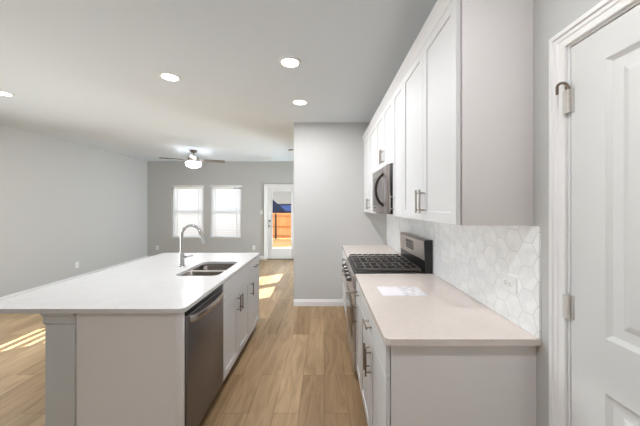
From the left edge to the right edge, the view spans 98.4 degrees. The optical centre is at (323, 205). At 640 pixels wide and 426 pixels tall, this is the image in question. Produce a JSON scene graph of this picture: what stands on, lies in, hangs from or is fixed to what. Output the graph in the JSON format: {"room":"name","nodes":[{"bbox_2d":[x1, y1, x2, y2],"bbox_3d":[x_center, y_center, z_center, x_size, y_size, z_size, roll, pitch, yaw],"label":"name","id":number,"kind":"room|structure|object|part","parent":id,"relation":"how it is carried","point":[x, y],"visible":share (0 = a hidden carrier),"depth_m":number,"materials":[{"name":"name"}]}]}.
{"room":"kitchen","nodes":[
{"label":"kitchen","id":0,"kind":"room"},
{"bbox_2d":[0,124,146,296],"bbox_3d":[-5.000,0.121,2.358,0.120,2.743,10.717,0,0,0],"label":"wall","id":1,"kind":"structure","parent":0,"point":[63,203],"depth_m":5.17,"materials":[{"name":"grey paint"}]},
{"bbox_2d":[0,256,146,299],"bbox_3d":[-4.933,1.443,5.861,0.014,0.100,3.682,0,0,0],"label":"baseboard","id":2,"kind":"structure","parent":1,"relation":"attached to","point":[109,267],"depth_m":5.21,"materials":[{"name":"white paint"}]},
{"bbox_2d":[0,259,367,425],"bbox_3d":[-1.998,1.543,2.358,6.125,0.100,10.957,0,0,0],"label":"floor","id":3,"kind":"structure","parent":0,"point":[295,367],"depth_m":2.50,"materials":[{"name":"brown wood"}]},
{"bbox_2d":[40,314,75,425],"bbox_3d":[-1.505,1.050,1.645,0.184,0.886,0.183,0,0,0],"label":"island post","id":4,"kind":"object","parent":3,"relation":"on","point":[60,329],"visible":0.49,"depth_m":1.57,"materials":[{"name":"grey paint"}]},
{"bbox_3d":[-1.505,0.640,1.645,0.184,0.066,0.183,0,0,0],"label":"cap molding","id":5,"kind":"part","parent":4,"relation":"part of","materials":[{"name":"grey paint"}]},
{"bbox_2d":[76,312,184,425],"bbox_3d":[-1.104,1.050,1.577,0.608,0.884,0.019,0,0,0],"label":"island end panel","id":6,"kind":"object","parent":3,"relation":"on","point":[130,368],"visible":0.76,"depth_m":1.57,"materials":[{"name":"white wood"}]},
{"bbox_2d":[185,284,222,425],"bbox_3d":[-1.073,1.052,1.880,0.655,0.880,0.584,0,0,0],"label":"dishwasher","id":7,"kind":"object","parent":3,"relation":"on","point":[204,320],"visible":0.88,"depth_m":1.78,"materials":[{"name":"silver metal"}]},
{"bbox_3d":[-0.770,0.671,1.881,0.051,0.044,0.518,0,0,0],"label":"handle","id":8,"kind":"part","parent":7,"relation":"part of","materials":[{"name":"silver metal"}]},
{"bbox_2d":[189,264,248,381],"bbox_3d":[-1.082,1.050,2.558,0.654,0.884,0.764,0,0,0],"label":"base cabinet","id":9,"kind":"object","parent":3,"relation":"on","point":[236,288],"visible":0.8,"depth_m":2.47,"materials":[{"name":"white wood"}]},
{"bbox_2d":[0,253,259,313],"bbox_3d":[-1.387,0.593,2.486,1.195,0.027,1.867,0,0,0],"label":"countertop","id":10,"kind":"structure","parent":9,"relation":"on","point":[154,284],"depth_m":1.91,"materials":[{"name":"white stone"}]},
{"bbox_2d":[178,224,206,266],"bbox_3d":[-1.260,0.376,2.646,0.269,0.405,0.060,0,0,0],"label":"faucet","id":11,"kind":"object","parent":10,"relation":"on","point":[182,256],"visible":1,"depth_m":2.63,"materials":[{"name":"silver metal"}]},
{"bbox_3d":[-1.273,0.302,2.646,0.210,0.257,0.029,0,0,0],"label":"spout","id":12,"kind":"part","parent":11,"relation":"part of","materials":[{"name":"silver metal"}]},
{"bbox_2d":[180,264,234,275],"bbox_3d":[-1.067,0.703,2.585,0.389,0.192,0.614,0,0,0],"label":"sink","id":13,"kind":"object","parent":10,"relation":"in","point":[207,269],"visible":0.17,"depth_m":2.60,"materials":[{"name":"silver metal"}]},
{"bbox_3d":[-1.067,0.703,2.426,0.389,0.192,0.297,0,0,0],"label":"bowl","id":14,"kind":"part","parent":13,"relation":"part of","materials":[{"name":"silver metal"}]},
{"bbox_3d":[-1.067,0.703,2.748,0.389,0.192,0.287,0,0,0],"label":"bowl","id":15,"kind":"part","parent":13,"relation":"part of","materials":[{"name":"silver metal"}]},
{"bbox_3d":[-0.802,1.077,2.367,0.019,0.621,0.378,0,0,0],"label":"door","id":16,"kind":"part","parent":9,"relation":"part of","materials":[{"name":"grey paint"}]},
{"bbox_3d":[-0.774,0.893,2.592,0.038,0.140,0.012,0,0,0],"label":"handle","id":17,"kind":"part","parent":9,"relation":"part of","materials":[{"name":"silver metal"}]},
{"bbox_3d":[-0.802,1.077,2.749,0.019,0.621,0.378,0,0,0],"label":"door","id":18,"kind":"part","parent":9,"relation":"part of","materials":[{"name":"grey paint"}]},
{"bbox_2d":[249,256,258,335],"bbox_3d":[-1.082,1.050,3.166,0.654,0.884,0.448,0,0,0],"label":"base cabinet","id":19,"kind":"object","parent":3,"relation":"on","point":[254,265],"visible":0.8,"depth_m":3.13,"materials":[{"name":"white wood"}]},
{"bbox_3d":[-0.802,0.687,3.166,0.019,0.150,0.444,0,0,0],"label":"drawer","id":20,"kind":"part","parent":19,"relation":"part of","materials":[{"name":"grey paint"}]},
{"bbox_2d":[342,248,346,318],"bbox_3d":[0.590,1.051,3.626,0.706,0.882,0.991,0,0,0],"label":"base cabinet","id":21,"kind":"object","parent":3,"relation":"on","point":[344,257],"visible":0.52,"depth_m":3.79,"materials":[{"name":"white wood"}]},
{"bbox_3d":[0.284,1.077,3.873,0.019,0.621,0.492,0,0,0],"label":"door","id":22,"kind":"part","parent":21,"relation":"part of","materials":[{"name":"grey paint"}]},
{"bbox_3d":[0.284,0.688,3.626,0.019,0.149,0.985,0,0,0],"label":"drawer","id":23,"kind":"part","parent":21,"relation":"part of","materials":[{"name":"grey paint"}]},
{"bbox_2d":[342,245,400,256],"bbox_3d":[0.605,0.594,3.624,0.677,0.030,0.997,0,0,0],"label":"countertop","id":24,"kind":"structure","parent":21,"relation":"on","point":[348,249],"depth_m":3.59,"materials":[{"name":"white stone"}]},
{"bbox_2d":[352,280,360,389],"bbox_3d":[0.590,1.051,2.211,0.706,0.882,0.294,0,0,0],"label":"base cabinet","id":25,"kind":"object","parent":3,"relation":"on","point":[358,290],"visible":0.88,"depth_m":2.25,"materials":[{"name":"white wood"}]},
{"bbox_3d":[0.256,0.913,2.326,0.038,0.160,0.012,0,0,0],"label":"handle","id":26,"kind":"part","parent":25,"relation":"part of","materials":[{"name":"silver metal"}]},
{"bbox_3d":[0.284,0.688,2.211,0.019,0.149,0.288,0,0,0],"label":"drawer","id":27,"kind":"part","parent":25,"relation":"part of","materials":[{"name":"grey paint"}]},
{"bbox_3d":[0.284,1.077,2.211,0.019,0.621,0.290,0,0,0],"label":"door","id":28,"kind":"part","parent":25,"relation":"part of","materials":[{"name":"grey paint"}]},
{"bbox_2d":[341,232,431,371],"bbox_3d":[0.559,0.878,2.744,0.742,1.170,0.756,0,0,0],"label":"gas range","id":29,"kind":"object","parent":3,"relation":"on","point":[415,257],"visible":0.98,"depth_m":2.57,"materials":[{"name":"silver metal"}]},
{"bbox_3d":[0.221,0.758,2.744,0.066,0.025,0.696,0,0,0],"label":"handle","id":30,"kind":"part","parent":29,"relation":"part of","materials":[{"name":"silver metal"}]},
{"bbox_3d":[0.276,0.981,2.744,0.047,0.555,0.750,0,0,0],"label":"oven door","id":31,"kind":"part","parent":29,"relation":"part of","materials":[{"name":"silver metal"}]},
{"bbox_3d":[0.270,0.646,2.744,0.059,0.093,0.756,0,0,0],"label":"control panel","id":32,"kind":"part","parent":29,"relation":"part of","materials":[{"name":"silver metal"}]},
{"bbox_3d":[0.277,1.344,2.744,0.045,0.158,0.750,0,0,0],"label":"storage drawer","id":33,"kind":"part","parent":29,"relation":"part of","materials":[{"name":"silver metal"}]},
{"bbox_2d":[347,257,423,274],"bbox_3d":[0.561,0.586,2.744,0.598,0.022,0.756,0,0,0],"label":"cooktop","id":34,"kind":"object","parent":29,"relation":"in","point":[350,264],"depth_m":2.58,"materials":[{"name":"black metal"}]},
{"bbox_3d":[0.894,0.382,2.749,0.072,0.178,0.743,0,0,0],"label":"panel","id":35,"kind":"part","parent":29,"relation":"part of","materials":[{"name":"silver metal"}]},
{"bbox_3d":[0.894,0.442,2.744,0.071,0.293,0.756,0,0,0],"label":"panel","id":36,"kind":"part","parent":29,"relation":"part of","materials":[{"name":"metal"}]},
{"bbox_2d":[361,292,535,425],"bbox_3d":[0.590,1.051,1.643,0.706,0.882,0.837,0,0,0],"label":"base cabinet","id":37,"kind":"object","parent":3,"relation":"on","point":[401,385],"visible":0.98,"depth_m":1.23,"materials":[{"name":"white wood"}]},
{"bbox_3d":[0.284,1.077,1.853,0.019,0.621,0.414,0,0,0],"label":"door","id":38,"kind":"part","parent":37,"relation":"part of","materials":[{"name":"grey paint"}]},
{"bbox_3d":[0.256,0.913,1.675,0.038,0.160,0.012,0,0,0],"label":"handle","id":39,"kind":"part","parent":37,"relation":"part of","materials":[{"name":"silver metal"}]},
{"bbox_3d":[0.256,0.703,1.643,0.038,0.012,0.130,0,0,0],"label":"handle","id":40,"kind":"part","parent":37,"relation":"part of","materials":[{"name":"silver metal"}]},
{"bbox_3d":[0.256,0.913,1.611,0.038,0.160,0.012,0,0,0],"label":"handle","id":41,"kind":"part","parent":37,"relation":"part of","materials":[{"name":"silver metal"}]},
{"bbox_3d":[0.284,0.688,1.643,0.019,0.149,0.831,0,0,0],"label":"drawer","id":42,"kind":"part","parent":37,"relation":"part of","materials":[{"name":"grey paint"}]},
{"bbox_3d":[0.284,1.077,1.434,0.019,0.621,0.414,0,0,0],"label":"door","id":43,"kind":"part","parent":37,"relation":"part of","materials":[{"name":"grey paint"}]},
{"bbox_2d":[355,274,540,345],"bbox_3d":[0.605,0.594,1.780,0.677,0.030,1.163,0,0,0],"label":"countertop","id":44,"kind":"structure","parent":37,"relation":"on","point":[447,316],"depth_m":1.45,"materials":[{"name":"white stone"}]},
{"bbox_2d":[377,287,426,295],"bbox_3d":[0.522,0.578,1.875,0.288,0.001,0.200,0,0,0],"label":"paper sheet","id":45,"kind":"object","parent":44,"relation":"on","point":[385,291],"visible":1,"depth_m":1.86,"materials":[{"name":"white paper"}]},
{"bbox_2d":[0,0,436,160],"bbox_3d":[-1.998,-1.300,2.358,6.125,0.100,10.957,0,0,0],"label":"ceiling","id":46,"kind":"structure","parent":0,"point":[83,72],"depth_m":2.51,"materials":[{"name":"white paint"}]},
{"bbox_2d":[0,90,14,96],"bbox_3d":[-3.560,-1.246,3.050,0.196,0.007,0.196,0,0,0],"label":"recessed light","id":47,"kind":"object","parent":46,"relation":"in","point":[2,93],"visible":1,"depth_m":3.08,"materials":[{"name":"white paint"}]},
{"bbox_2d":[158,72,180,81],"bbox_3d":[-1.490,-1.246,2.670,0.196,0.007,0.196,0,0,0],"label":"recessed light","id":48,"kind":"object","parent":46,"relation":"in","point":[168,76],"visible":1,"depth_m":2.65,"materials":[{"name":"white paint"}]},
{"bbox_2d":[159,150,224,185],"bbox_3d":[-2.930,-0.842,6.200,1.004,0.816,1.004,0,0,21],"label":"ceiling fan","id":49,"kind":"object","parent":46,"relation":"hanging from","point":[193,162],"visible":1,"depth_m":6.12,"materials":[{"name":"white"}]},
{"bbox_3d":[-2.930,-0.923,6.200,0.326,0.130,0.326,0,0,0],"label":"lamp shade","id":50,"kind":"part","parent":49,"relation":"part of","materials":[{"name":"white glass"}]},
{"bbox_3d":[-2.533,-1.035,6.377,0.470,0.045,0.134,0,0,-24],"label":"blade","id":51,"kind":"part","parent":49,"relation":"part of","materials":[{"name":"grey wood"}]},
{"bbox_2d":[279,56,300,67],"bbox_3d":[-0.295,-1.246,2.400,0.196,0.007,0.196,0,0,0],"label":"recessed light","id":52,"kind":"object","parent":46,"relation":"in","point":[287,61],"visible":1,"depth_m":2.39,"materials":[{"name":"white paint"}]},
{"bbox_2d":[292,99,307,104],"bbox_3d":[-0.290,-1.246,3.320,0.196,0.007,0.196,0,0,0],"label":"recessed light","id":53,"kind":"object","parent":46,"relation":"in","point":[296,101],"visible":1,"depth_m":3.31,"materials":[{"name":"white paint"}]},
{"bbox_2d":[147,161,293,255],"bbox_3d":[-1.998,0.121,7.782,6.125,2.743,0.130,0,0,0],"label":"wall","id":54,"kind":"structure","parent":0,"point":[161,175],"depth_m":7.72,"materials":[{"name":"grey paint"}]},
{"bbox_2d":[172,185,203,236],"bbox_3d":[-3.805,0.148,7.740,0.883,1.452,0.062,0,0,0],"label":"window blind","id":55,"kind":"object","parent":54,"relation":"attached to","point":[188,204],"visible":0.91,"depth_m":7.74,"materials":[{"name":"white plastic"}]},
{"bbox_2d":[210,188,241,237],"bbox_3d":[-2.735,0.158,7.772,0.887,1.472,0.140,0,0,0],"label":"window","id":56,"kind":"structure","parent":54,"relation":"in","point":[212,188],"depth_m":7.70,"materials":[{"name":"white paint"}]},
{"bbox_3d":[-2.735,0.885,7.752,0.887,0.017,0.099,0,0,0],"label":"sill","id":57,"kind":"part","parent":56,"relation":"part of","materials":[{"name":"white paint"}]},
{"bbox_2d":[211,185,241,236],"bbox_3d":[-2.735,0.148,7.740,0.877,1.452,0.062,0,0,0],"label":"window blind","id":58,"kind":"object","parent":56,"relation":"attached to","point":[226,204],"visible":1,"depth_m":7.74,"materials":[{"name":"white plastic"}]},
{"bbox_2d":[264,184,293,259],"bbox_3d":[-1.185,0.442,7.753,0.978,2.102,0.177,0,0,0],"label":"door","id":59,"kind":"structure","parent":54,"relation":"in","point":[270,252],"depth_m":7.75,"materials":[{"name":"white paint"}]},
{"bbox_3d":[-1.185,0.393,7.751,0.572,1.652,0.024,0,0,0],"label":"glass frame","id":60,"kind":"part","parent":59,"relation":"part of","materials":[{"name":"white paint"}]},
{"bbox_2d":[294,122,386,305],"bbox_3d":[0.246,0.121,4.183,1.398,2.743,0.115,0,0,0],"label":"wall","id":61,"kind":"structure","parent":0,"point":[329,214],"depth_m":4.12,"materials":[{"name":"grey paint"}]},
{"bbox_2d":[294,299,342,305],"bbox_3d":[-0.082,1.443,4.118,0.743,0.100,0.014,0,0,0],"label":"baseboard","id":62,"kind":"structure","parent":61,"relation":"attached to","point":[297,302],"depth_m":4.11,"materials":[{"name":"white paint"}]},
{"bbox_2d":[432,0,601,425],"bbox_3d":[1.010,0.121,2.358,0.130,2.743,10.717,0,0,0],"label":"wall","id":63,"kind":"structure","parent":0,"point":[550,17],"depth_m":1.18,"materials":[{"name":"grey paint"}]},
{"bbox_2d":[364,123,383,213],"bbox_3d":[0.750,-0.441,3.635,0.386,1.057,0.973,0,0,0],"label":"upper cabinet","id":64,"kind":"object","parent":63,"relation":"attached to","point":[370,141],"visible":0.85,"depth_m":3.61,"materials":[{"name":"white wood"}]},
{"bbox_3d":[0.605,-0.435,3.878,0.020,1.045,0.484,0,0,0],"label":"door","id":65,"kind":"part","parent":64,"relation":"part of","materials":[{"name":"grey paint"}]},
{"bbox_3d":[0.605,-0.435,3.391,0.020,1.045,0.484,0,0,0],"label":"door","id":66,"kind":"part","parent":64,"relation":"part of","materials":[{"name":"grey paint"}]},
{"bbox_2d":[362,0,451,140],"bbox_3d":[0.607,-0.991,2.682,0.086,0.064,2.880,0,0,0],"label":"crown molding","id":67,"kind":"structure","parent":64,"relation":"attached to","point":[440,7],"depth_m":1.78,"materials":[{"name":"grey paint"}]},
{"bbox_2d":[376,96,392,170],"bbox_3d":[0.750,-0.672,2.766,0.386,0.594,0.760,0,0,0],"label":"upper cabinet","id":68,"kind":"object","parent":63,"relation":"attached to","point":[384,124],"visible":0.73,"depth_m":2.70,"materials":[{"name":"white wood"}]},
{"bbox_3d":[0.605,-0.667,2.956,0.020,0.582,0.377,0,0,0],"label":"door","id":69,"kind":"part","parent":68,"relation":"part of","materials":[{"name":"grey paint"}]},
{"bbox_2d":[373,163,392,213],"bbox_3d":[0.702,-0.148,2.766,0.463,0.446,0.752,0,0,0],"label":"microwave","id":70,"kind":"object","parent":68,"relation":"attached to","point":[382,178],"visible":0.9,"depth_m":2.56,"materials":[{"name":"silver metal"}]},
{"bbox_3d":[0.564,-0.151,2.852,0.021,0.432,0.580,0,0,0],"label":"door","id":71,"kind":"part","parent":70,"relation":"part of","materials":[{"name":"silver metal"}]},
{"bbox_3d":[0.515,-0.151,2.580,0.091,0.321,0.032,0,0,0],"label":"handle","id":72,"kind":"part","parent":70,"relation":"part of","materials":[{"name":"grey metal"}]},
{"bbox_3d":[0.564,-0.151,2.475,0.021,0.432,0.170,0,0,0],"label":"control panel","id":73,"kind":"part","parent":70,"relation":"part of","materials":[{"name":"silver metal"}]},
{"bbox_3d":[0.605,-0.667,2.576,0.020,0.582,0.377,0,0,0],"label":"door","id":74,"kind":"part","parent":68,"relation":"part of","materials":[{"name":"grey paint"}]},
{"bbox_2d":[389,80,402,216],"bbox_3d":[0.750,-0.441,2.232,0.386,1.057,0.303,0,0,0],"label":"upper cabinet","id":75,"kind":"object","parent":63,"relation":"attached to","point":[397,196],"visible":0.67,"depth_m":2.23,"materials":[{"name":"white wood"}]},
{"bbox_3d":[0.576,-0.027,2.353,0.038,0.140,0.012,0,0,0],"label":"handle","id":76,"kind":"part","parent":75,"relation":"part of","materials":[{"name":"silver metal"}]},
{"bbox_2d":[387,214,540,338],"bbox_3d":[0.940,0.334,2.662,0.010,0.488,2.924,0,0,0],"label":"backsplash","id":77,"kind":"structure","parent":63,"relation":"attached to","point":[478,254],"depth_m":1.56,"materials":[{"name":"tile"}]},
{"bbox_2d":[500,272,516,294],"bbox_3d":[0.930,0.388,1.396,0.008,0.082,0.124,0,0,0],"label":"wall outlet","id":78,"kind":"object","parent":77,"relation":"attached to","point":[507,282],"visible":1,"depth_m":1.39,"materials":[{"name":"white plastic"}]},
{"bbox_2d":[403,0,532,225],"bbox_3d":[0.750,-0.441,1.661,0.386,1.057,0.838,0,0,0],"label":"upper cabinet","id":79,"kind":"object","parent":63,"relation":"attached to","point":[468,91],"visible":1,"depth_m":1.24,"materials":[{"name":"white wood"}]},
{"bbox_3d":[0.605,-0.435,1.871,0.020,1.045,0.416,0,0,0],"label":"door","id":80,"kind":"part","parent":79,"relation":"part of","materials":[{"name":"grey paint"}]},
{"bbox_3d":[0.576,-0.027,1.692,0.038,0.140,0.012,0,0,0],"label":"handle","id":81,"kind":"part","parent":79,"relation":"part of","materials":[{"name":"silver metal"}]},
{"bbox_3d":[0.576,-0.027,1.629,0.038,0.140,0.012,0,0,0],"label":"handle","id":82,"kind":"part","parent":79,"relation":"part of","materials":[{"name":"silver metal"}]},
{"bbox_3d":[0.605,-0.435,1.452,0.020,1.045,0.416,0,0,0],"label":"door","id":83,"kind":"part","parent":79,"relation":"part of","materials":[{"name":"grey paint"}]},
{"bbox_2d":[549,0,639,425],"bbox_3d":[0.985,0.405,0.670,0.170,2.176,0.932,0,0,0],"label":"door","id":84,"kind":"structure","parent":63,"relation":"in","point":[594,61],"depth_m":0.97,"materials":[{"name":"white paint"}]},
{"label":"outside","id":85,"kind":"structure","parent":0,"visible":0},
{"bbox_2d":[273,239,290,247],"bbox_3d":[-5.000,2.203,35.114,50.000,0.180,49.773,0,0,0],"label":"ground","id":86,"kind":"structure","parent":85,"point":[277,243],"depth_m":15.55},
{"bbox_2d":[233,188,290,212],"bbox_3d":[-4.500,-0.447,33.550,15.800,5.120,9.900,0,0,0],"label":"neighbor house","id":87,"kind":"structure","parent":86,"relation":"on","point":[277,208],"depth_m":28.60,"materials":[{"name":"blue"}]},
{"bbox_2d":[273,213,290,238],"bbox_3d":[-2.982,1.279,17.644,12.035,1.668,0.148,0,0,0],"label":"wooden fence","id":88,"kind":"object","parent":86,"relation":"on","point":[281,221],"visible":0.09,"depth_m":17.70,"materials":[{"name":"brown wood"}]},
{"bbox_3d":[-3.000,0.633,17.680,12.000,0.090,0.039,0,0,0],"label":"rail","id":89,"kind":"part","parent":88,"relation":"part of","materials":[{"name":"brown wood"}]},
{"bbox_3d":[-3.000,1.913,17.680,12.000,0.090,0.039,0,0,0],"label":"rail","id":90,"kind":"part","parent":88,"relation":"part of","materials":[{"name":"brown wood"}]}
]}

